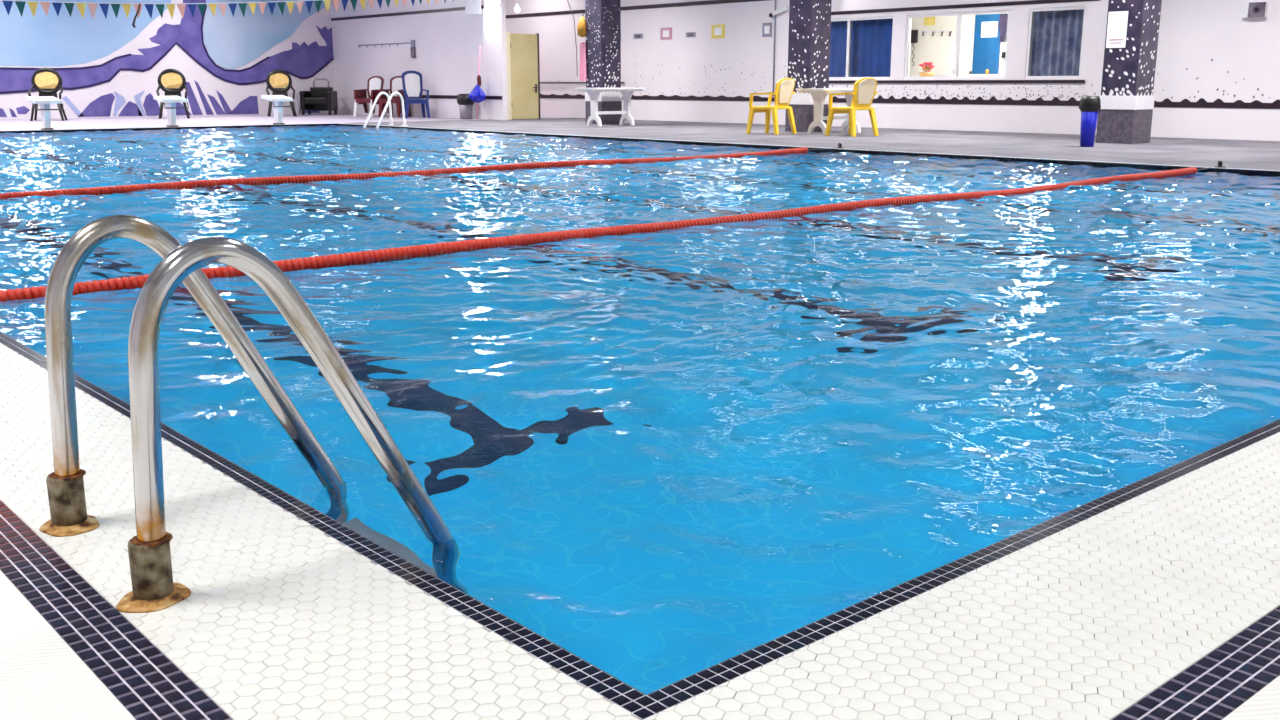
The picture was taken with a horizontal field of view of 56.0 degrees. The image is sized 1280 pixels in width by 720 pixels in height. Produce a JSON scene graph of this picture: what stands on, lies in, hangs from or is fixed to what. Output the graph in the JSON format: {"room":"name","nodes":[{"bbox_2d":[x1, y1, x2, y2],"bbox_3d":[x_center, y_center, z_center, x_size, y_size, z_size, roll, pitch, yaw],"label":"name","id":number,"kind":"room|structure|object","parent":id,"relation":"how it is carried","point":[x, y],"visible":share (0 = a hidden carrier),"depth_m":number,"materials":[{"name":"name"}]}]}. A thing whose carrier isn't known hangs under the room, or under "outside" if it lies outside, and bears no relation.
{"room":"indoor swimming pool","nodes":[
{"label":"indoor swimming pool","id":0,"kind":"room"},
{"bbox_2d":[0,0,334,119],"bbox_3d":[-14.858,-7.418,27.415,22.150,3.800,0.150,-11,17,-40],"label":"wall","id":1,"kind":"structure","parent":0,"point":[128,84],"depth_m":30.11,"materials":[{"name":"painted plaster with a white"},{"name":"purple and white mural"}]},
{"bbox_2d":[0,0,333,116],"bbox_3d":[-12.848,-8.181,28.928,12.401,4.551,0.020,-11,17,-40],"label":"mural","id":2,"kind":"object","parent":1,"relation":"attached to","point":[231,42],"visible":0.91,"depth_m":29.73},
{"bbox_2d":[330,0,507,119],"bbox_3d":[-5.705,-7.993,29.919,0.132,3.800,8.040,-11,17,-40],"label":"wall","id":3,"kind":"structure","parent":0,"point":[447,39],"depth_m":29.31,"materials":[{"name":"painted plaster"},{"name":"dark painted trim"}]},
{"bbox_2d":[358,42,410,47],"bbox_3d":[-6.582,-8.054,30.792,0.072,0.085,2.743,-11,17,-40],"label":"rail","id":4,"kind":"object","parent":3,"relation":"attached to","point":[389,44],"visible":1,"depth_m":30.72,"materials":[{"name":"grey metal"}]},
{"bbox_2d":[410,40,415,57],"bbox_3d":[-5.616,-7.692,29.752,0.060,0.435,0.155,-11,17,-40],"label":"dispenser","id":5,"kind":"object","parent":3,"relation":"attached to","point":[412,48],"visible":1,"depth_m":29.72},
{"bbox_2d":[465,0,480,13],"bbox_3d":[-3.792,-8.055,27.369,0.360,0.368,0.268,-1,13,-3],"label":"light","id":6,"kind":"object","parent":3,"relation":"attached to","point":[471,6],"visible":1,"depth_m":27.27,"materials":[{"name":"white plastic"}]},
{"bbox_2d":[506,31,539,119],"bbox_3d":[-2.740,-6.535,27.681,1.072,1.960,0.146,-11,17,-39],"label":"door","id":7,"kind":"structure","parent":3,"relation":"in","point":[523,66],"depth_m":27.73,"materials":[{"name":"paint"}]},
{"bbox_2d":[567,0,577,75],"bbox_3d":[-1.366,-6.594,24.477,0.036,1.607,0.304,-11,17,-40],"label":"wire","id":8,"kind":"object","parent":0,"point":[567,0],"visible":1,"depth_m":24.41,"materials":[{"name":"metal"}]},
{"bbox_2d":[0,125,1279,694],"bbox_3d":[-3.162,-2.201,13.337,11.061,0.062,22.261,-11,17,-40],"label":"pool water","id":9,"kind":"object","parent":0,"point":[666,457],"visible":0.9,"depth_m":3.94,"materials":[{"name":"blue liquid"}]},
{"bbox_2d":[0,147,833,198],"bbox_3d":[-1.692,-1.852,11.713,11.080,0.107,0.193,-11,17,-40],"label":"lane rope","id":10,"kind":"object","parent":9,"relation":"on","point":[258,181],"visible":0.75,"depth_m":10.82,"materials":[{"name":"plastic"}]},
{"bbox_2d":[0,167,1210,301],"bbox_3d":[1.458,-1.040,8.206,11.079,0.094,0.162,-11,17,-40],"label":"lane rope","id":11,"kind":"object","parent":9,"relation":"on","point":[427,250],"visible":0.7,"depth_m":6.46,"materials":[{"name":"plastic"}]},
{"bbox_2d":[0,114,1279,719],"bbox_3d":[-3.338,-2.540,14.916,22.000,0.120,35.000,-11,17,-40],"label":"floor","id":12,"kind":"structure","parent":0,"point":[1163,603],"depth_m":1.85,"materials":[{"name":"tile"}]},
{"bbox_2d":[26,96,63,129],"bbox_3d":[-10.604,-4.405,21.480,0.464,0.580,0.552,-11,17,-40],"label":"starting block","id":13,"kind":"object","parent":12,"relation":"on","point":[44,103],"visible":1,"depth_m":21.41,"materials":[{"name":"white plastic"}]},
{"bbox_2d":[28,68,66,120],"bbox_3d":[-13.242,-5.930,26.847,0.712,1.166,0.782,-4,14,-19],"label":"wicker chair","id":14,"kind":"object","parent":12,"relation":"on","point":[47,81],"visible":0.82,"depth_m":27.01,"materials":[{"name":"black wicker"}]},
{"bbox_2d":[35,72,57,88],"bbox_3d":[-13.342,-6.290,27.060,0.480,0.420,0.146,-4,14,-19],"label":"backrest cushion","id":15,"kind":"object","parent":14,"relation":"on","point":[43,80],"depth_m":27.03,"materials":[{"name":"beige fabric"}]},
{"bbox_2d":[153,96,188,126],"bbox_3d":[-8.918,-4.735,22.919,0.464,0.580,0.552,-11,17,-40],"label":"starting block","id":16,"kind":"object","parent":12,"relation":"on","point":[169,102],"visible":1,"depth_m":22.85,"materials":[{"name":"white plastic"}]},
{"bbox_2d":[156,69,189,118],"bbox_3d":[-11.132,-6.343,28.647,0.712,1.166,0.782,-4,14,-19],"label":"wicker chair","id":17,"kind":"object","parent":12,"relation":"on","point":[174,81],"visible":0.81,"depth_m":28.81,"materials":[{"name":"black wicker"}]},
{"bbox_2d":[161,72,181,87],"bbox_3d":[-11.232,-6.703,28.860,0.480,0.420,0.146,-4,14,-19],"label":"backrest cushion","id":18,"kind":"object","parent":17,"relation":"on","point":[168,79],"depth_m":28.83,"materials":[{"name":"beige fabric"}]},
{"bbox_2d":[39,215,451,612],"bbox_3d":[-0.717,0.492,2.289,0.650,1.517,0.556,-11,17,-40],"label":"pool ladder","id":19,"kind":"object","parent":12,"relation":"attached to","point":[154,589],"visible":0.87,"depth_m":2.12,"materials":[{"name":"silver metal"}]},
{"bbox_2d":[261,95,294,124],"bbox_3d":[-7.299,-5.052,24.300,0.464,0.580,0.552,-11,17,-40],"label":"starting block","id":20,"kind":"object","parent":12,"relation":"on","point":[277,100],"visible":0.96,"depth_m":24.24,"materials":[{"name":"white plastic"}]},
{"bbox_2d":[266,70,296,116],"bbox_3d":[-9.084,-6.744,30.394,0.712,1.166,0.782,-4,14,-19],"label":"wicker chair","id":21,"kind":"object","parent":12,"relation":"on","point":[278,79],"visible":0.77,"depth_m":30.56,"materials":[{"name":"black wicker"}]},
{"bbox_2d":[269,73,288,87],"bbox_3d":[-9.184,-7.104,30.607,0.480,0.420,0.146,-4,14,-19],"label":"backrest cushion","id":22,"kind":"object","parent":21,"relation":"on","point":[276,80],"depth_m":30.57,"materials":[{"name":"beige fabric"}]},
{"bbox_2d":[298,79,337,114],"bbox_3d":[-8.560,-6.997,31.969,0.870,0.942,0.680,1,13,4],"label":"armchair","id":23,"kind":"object","parent":12,"relation":"on","point":[317,98],"visible":1,"depth_m":31.99,"materials":[{"name":"leather"}]},
{"bbox_2d":[354,76,386,116],"bbox_3d":[-6.800,-6.643,30.316,0.605,1.008,0.643,6,14,26],"label":"plastic chair","id":24,"kind":"object","parent":12,"relation":"on","point":[375,83],"visible":0.74,"depth_m":30.36,"materials":[{"name":"plastic"}]},
{"bbox_2d":[363,92,407,127],"bbox_3d":[-5.043,-4.412,23.795,0.741,1.744,0.640,-11,17,-40],"label":"pool ladder","id":25,"kind":"object","parent":12,"relation":"attached to","point":[380,93],"visible":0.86,"depth_m":23.71,"materials":[{"name":"white metal"}]},
{"bbox_2d":[378,76,410,116],"bbox_3d":[-6.107,-6.558,29.941,0.605,1.008,0.643,4,14,18],"label":"plastic chair","id":26,"kind":"object","parent":12,"relation":"on","point":[396,85],"visible":0.64,"depth_m":30.04,"materials":[{"name":"red plastic"}]},
{"bbox_2d":[401,71,430,117],"bbox_3d":[-5.462,-6.438,29.154,0.605,1.128,0.664,-5,14,-21],"label":"plastic chair","id":27,"kind":"object","parent":12,"relation":"on","point":[412,84],"visible":0.93,"depth_m":29.26,"materials":[{"name":"blue plastic"}]},
{"bbox_2d":[457,94,474,118],"bbox_3d":[-4.043,-5.897,27.985,0.418,0.580,0.412,-11,17,-40],"label":"waste bin","id":28,"kind":"object","parent":12,"relation":"on","point":[465,103],"visible":0.89,"depth_m":27.86,"materials":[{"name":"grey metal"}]},
{"bbox_2d":[468,45,485,118],"bbox_3d":[-3.706,-6.347,27.484,0.407,1.643,0.362,-11,17,-40],"label":"mop","id":29,"kind":"object","parent":12,"relation":"on","point":[477,95],"visible":1,"depth_m":27.47,"materials":[{"name":"blue fabric"}]},
{"bbox_2d":[585,0,621,124],"bbox_3d":[-0.743,-6.676,24.180,0.536,3.800,0.536,-11,17,-40],"label":"column","id":30,"kind":"structure","parent":12,"relation":"on","point":[602,17],"depth_m":24.13,"materials":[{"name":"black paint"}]},
{"bbox_2d":[577,12,585,36],"bbox_3d":[-1.152,-6.758,24.207,0.197,0.508,0.199,-11,17,-40],"label":"bag","id":31,"kind":"object","parent":30,"relation":"hanging from","point":[581,27],"visible":1,"depth_m":24.16,"materials":[{"name":"yellow plastic"}]},
{"bbox_2d":[580,42,586,80],"bbox_3d":[-1.151,-6.045,24.381,0.214,0.760,0.080,8,15,32],"label":"towel","id":32,"kind":"object","parent":30,"relation":"hanging from","point":[583,66],"visible":1,"depth_m":24.37,"materials":[{"name":"fabric"}]},
{"bbox_2d":[575,88,645,125],"bbox_3d":[-0.574,-4.981,23.656,1.320,0.730,0.680,-11,17,-40],"label":"table","id":33,"kind":"object","parent":12,"relation":"on","point":[594,93],"visible":0.99,"depth_m":23.49,"materials":[{"name":"plastic"}]},
{"bbox_2d":[746,78,796,134],"bbox_3d":[2.170,-4.150,19.671,0.626,0.908,0.605,11,17,40],"label":"plastic chair","id":34,"kind":"object","parent":12,"relation":"on","point":[784,88],"visible":0.99,"depth_m":19.55,"materials":[{"name":"yellow plastic"}]},
{"bbox_2d":[785,0,831,131],"bbox_3d":[2.884,-5.810,20.404,0.536,3.800,0.536,-11,17,-40],"label":"column","id":35,"kind":"structure","parent":12,"relation":"on","point":[809,20],"depth_m":20.37,"materials":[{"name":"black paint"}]},
{"bbox_2d":[796,88,860,133],"bbox_3d":[3.244,-4.141,19.996,1.320,0.730,0.680,-11,17,-40],"label":"table","id":36,"kind":"object","parent":12,"relation":"on","point":[818,95],"visible":0.85,"depth_m":19.70,"materials":[{"name":"plastic"}]},
{"bbox_2d":[825,77,878,136],"bbox_3d":[3.364,-3.985,18.953,0.605,0.908,0.626,-10,16,-36],"label":"plastic chair","id":37,"kind":"object","parent":12,"relation":"on","point":[864,89],"visible":0.99,"depth_m":18.76,"materials":[{"name":"yellow plastic"}]},
{"bbox_2d":[1079,96,1100,146],"bbox_3d":[5.854,-3.108,15.671,0.278,0.650,0.280,-11,17,-40],"label":"waste bin","id":38,"kind":"object","parent":12,"relation":"on","point":[1089,106],"visible":1,"depth_m":15.59,"materials":[{"name":"blue plastic"}]},
{"bbox_2d":[1096,0,1161,143],"bbox_3d":[6.740,-4.886,16.376,0.536,3.800,0.536,-11,17,-40],"label":"column","id":39,"kind":"structure","parent":12,"relation":"on","point":[1127,98],"depth_m":16.42,"materials":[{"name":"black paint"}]},
{"bbox_2d":[1106,11,1127,47],"bbox_3d":[6.486,-4.492,16.361,0.005,0.480,0.280,-11,17,-40],"label":"paper notice","id":40,"kind":"object","parent":39,"relation":"attached to","point":[1117,20],"visible":1,"depth_m":16.36,"materials":[{"name":"white paper"}]},
{"bbox_2d":[1214,160,1225,167],"bbox_3d":[5.700,-1.926,11.816,0.097,0.070,0.097,1,13,4],"label":"anchor","id":41,"kind":"object","parent":12,"relation":"on","point":[1220,163],"visible":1,"depth_m":11.80,"materials":[{"name":"grey metal"}]},
{"bbox_2d":[505,0,1279,140],"bbox_3d":[4.984,-6.079,21.578,0.180,3.800,35.000,-11,17,-40],"label":"wall","id":42,"kind":"structure","parent":0,"point":[1217,71],"depth_m":21.56,"materials":[{"name":"white paint"}]},
{"bbox_2d":[540,82,624,83],"bbox_3d":[-2.179,-6.829,29.630,0.036,0.036,5.500,-11,17,-40],"label":"wall rail","id":43,"kind":"object","parent":42,"relation":"attached to","point":[540,82],"visible":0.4,"depth_m":29.39,"materials":[{"name":"metal"}]},
{"bbox_2d":[633,34,642,38],"bbox_3d":[-0.041,-7.289,27.082,0.019,0.107,0.308,-11,17,-40],"label":"wall sign","id":44,"kind":"object","parent":42,"relation":"attached to","point":[636,36],"visible":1,"depth_m":27.07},
{"bbox_2d":[660,27,671,39],"bbox_3d":[0.574,-7.158,26.391,0.019,0.254,0.360,-11,17,-40],"label":"wall sign","id":45,"kind":"object","parent":42,"relation":"attached to","point":[665,33],"visible":1,"depth_m":26.38,"materials":[{"name":"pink paper"}]},
{"bbox_2d":[686,32,695,36],"bbox_3d":[1.088,-6.984,25.829,0.019,0.102,0.282,-11,17,-40],"label":"wall sign","id":46,"kind":"object","parent":42,"relation":"attached to","point":[688,34],"visible":1,"depth_m":25.81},
{"bbox_2d":[711,24,724,38],"bbox_3d":[1.637,-6.884,25.207,0.019,0.275,0.391,-11,17,-40],"label":"wall sign","id":47,"kind":"object","parent":42,"relation":"attached to","point":[717,31],"visible":1,"depth_m":25.20,"materials":[{"name":"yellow paper"}]},
{"bbox_2d":[762,23,771,36],"bbox_3d":[2.557,-6.640,24.186,0.019,0.270,0.254,-11,17,-40],"label":"wall sign","id":48,"kind":"object","parent":42,"relation":"attached to","point":[766,27],"visible":1,"depth_m":24.18,"materials":[{"name":"white paper"}]},
{"bbox_2d":[772,0,775,96],"bbox_3d":[2.689,-6.903,23.938,0.030,3.250,0.030,6,14,26],"label":"pipe","id":49,"kind":"object","parent":42,"relation":"attached to","point":[775,0],"visible":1,"depth_m":24.10,"materials":[{"name":"white metal"}]},
{"bbox_2d":[769,6,787,16],"bbox_3d":[2.736,-6.897,23.823,0.423,0.204,0.093,12,18,42],"label":"security camera","id":50,"kind":"object","parent":42,"relation":"attached to","point":[785,8],"visible":1,"depth_m":23.80,"materials":[{"name":"white plastic"}]},
{"bbox_2d":[829,19,892,76],"bbox_3d":[4.119,-5.917,22.883,0.056,1.300,2.000,-11,17,-40],"label":"curtain","id":51,"kind":"object","parent":42,"relation":"hanging from","point":[871,47],"visible":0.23,"depth_m":22.76,"materials":[{"name":"blue fabric"}]},
{"bbox_2d":[829,16,893,78],"bbox_3d":[4.019,-5.885,22.753,0.080,1.125,1.970,-11,17,-40],"label":"window","id":52,"kind":"structure","parent":42,"relation":"in","point":[849,24],"depth_m":22.72,"materials":[{"name":"white plastic"}]},
{"bbox_2d":[904,10,1009,78],"bbox_3d":[5.540,-5.496,21.059,0.080,1.125,2.110,-11,17,-40],"label":"window","id":53,"kind":"structure","parent":42,"relation":"in","point":[959,15],"depth_m":21.05,"materials":[{"name":"white plastic"}]},
{"bbox_2d":[1025,6,1085,78],"bbox_3d":[6.805,-5.173,19.651,0.080,1.125,1.010,-11,17,-40],"label":"window","id":54,"kind":"structure","parent":42,"relation":"in","point":[1032,11],"depth_m":19.83,"materials":[{"name":"white plastic"}]},
{"bbox_2d":[1030,9,1083,75],"bbox_3d":[6.949,-5.200,19.761,0.106,1.300,1.250,-11,17,-40],"label":"curtain","id":55,"kind":"object","parent":42,"relation":"hanging from","point":[1057,35],"visible":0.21,"depth_m":19.84,"materials":[{"name":"fabric"}]},
{"bbox_2d":[1241,2,1268,17],"bbox_3d":[8.778,-5.003,17.195,0.114,0.202,0.329,-11,17,-40],"label":"wall speaker","id":56,"kind":"object","parent":42,"relation":"attached to","point":[1255,9],"visible":1,"depth_m":17.14,"materials":[{"name":"white plastic"}]},
{"bbox_2d":[909,13,1006,76],"bbox_3d":[6.199,-5.638,22.225,2.350,2.750,7.200,-11,17,-40],"label":"wall","id":57,"kind":"structure","parent":0,"point":[938,49],"depth_m":23.93,"materials":[{"name":"white paint"}]},
{"bbox_2d":[911,30,917,65],"bbox_3d":[5.550,-6.335,24.438,0.080,0.719,0.163,-11,17,-40],"label":"wall telephone","id":58,"kind":"object","parent":57,"relation":"attached to","point":[914,33],"visible":0.94,"depth_m":24.35,"materials":[{"name":"black plastic"}]},
{"bbox_2d":[919,62,934,76],"bbox_3d":[5.301,-5.329,22.163,0.308,0.315,0.310,-11,17,-40],"label":"flower basket","id":59,"kind":"object","parent":57,"relation":"on","point":[924,65],"visible":0.98,"depth_m":22.09,"materials":[{"name":"wicker"}]},
{"bbox_2d":[924,17,934,24],"bbox_3d":[5.800,-6.807,24.084,0.020,0.202,0.253,-11,17,-40],"label":"poster","id":60,"kind":"object","parent":57,"relation":"attached to","point":[927,20],"visible":0.64,"depth_m":24.08,"materials":[{"name":"yellow paper"}]},
{"bbox_2d":[921,30,951,35],"bbox_3d":[5.909,-6.516,24.012,0.054,0.120,0.707,-11,17,-40],"label":"hook rail","id":61,"kind":"object","parent":57,"relation":"attached to","point":[934,31],"visible":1,"depth_m":24.00,"materials":[{"name":"white plastic"}]},
{"bbox_2d":[972,14,1000,73],"bbox_3d":[6.685,-5.611,23.291,0.058,2.082,0.560,-11,17,-40],"label":"door","id":62,"kind":"structure","parent":57,"relation":"in","point":[986,51],"depth_m":23.16,"materials":[{"name":"blue paint"}]},
{"bbox_2d":[999,13,1007,41],"bbox_3d":[6.911,-6.318,22.800,0.140,0.568,0.176,-11,17,-40],"label":"coat","id":63,"kind":"object","parent":57,"relation":"hanging from","point":[1003,20],"visible":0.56,"depth_m":22.75,"materials":[{"name":"fabric"}]},
{"bbox_2d":[934,74,1003,76],"bbox_3d":[6.286,-4.759,22.130,0.700,0.970,1.650,-11,17,-40],"label":"office desk","id":64,"kind":"object","parent":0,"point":[935,75],"visible":0.12,"depth_m":21.83,"materials":[{"name":"white plastic"}]},
{"bbox_3d":[-2.240,-6.612,15.070,25.350,0.150,35.150,-11,17,-40],"label":"ceiling","id":65,"kind":"structure","parent":0,"visible":0},
{"bbox_2d":[514,4,519,12],"bbox_3d":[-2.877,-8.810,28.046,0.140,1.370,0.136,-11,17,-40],"label":"bulb","id":66,"kind":"object","parent":65,"relation":"hanging from","point":[517,9],"visible":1,"depth_m":28.14,"materials":[{"name":"white glass"}]},
{"bbox_3d":[-11.721,-2.832,7.423,0.150,3.800,35.150,-11,17,-40],"label":"wall","id":67,"kind":"structure","parent":0,"visible":0},
{"bbox_2d":[0,0,459,27],"bbox_3d":[-7.583,-5.465,17.067,19.224,1.445,0.776,-12,18,-42],"label":"bunting","id":68,"kind":"object","parent":67,"relation":"attached to","point":[20,4],"visible":1,"depth_m":17.74,"materials":[{"name":"coloured fabric"},{"name":"cord"}]},
{"bbox_3d":[-3.164,-1.497,13.471,11.300,1.246,22.500,-11,17,-40],"label":"basin","id":69,"kind":"object","parent":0,"visible":0},
{"bbox_2d":[0,123,1279,719],"bbox_3d":[-3.162,-2.143,13.355,11.156,0.204,22.356,-11,17,-40],"label":"pool coping","id":70,"kind":"object","parent":69,"relation":"attached to","point":[642,706],"visible":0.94,"depth_m":2.08,"materials":[{"name":"black tile"}]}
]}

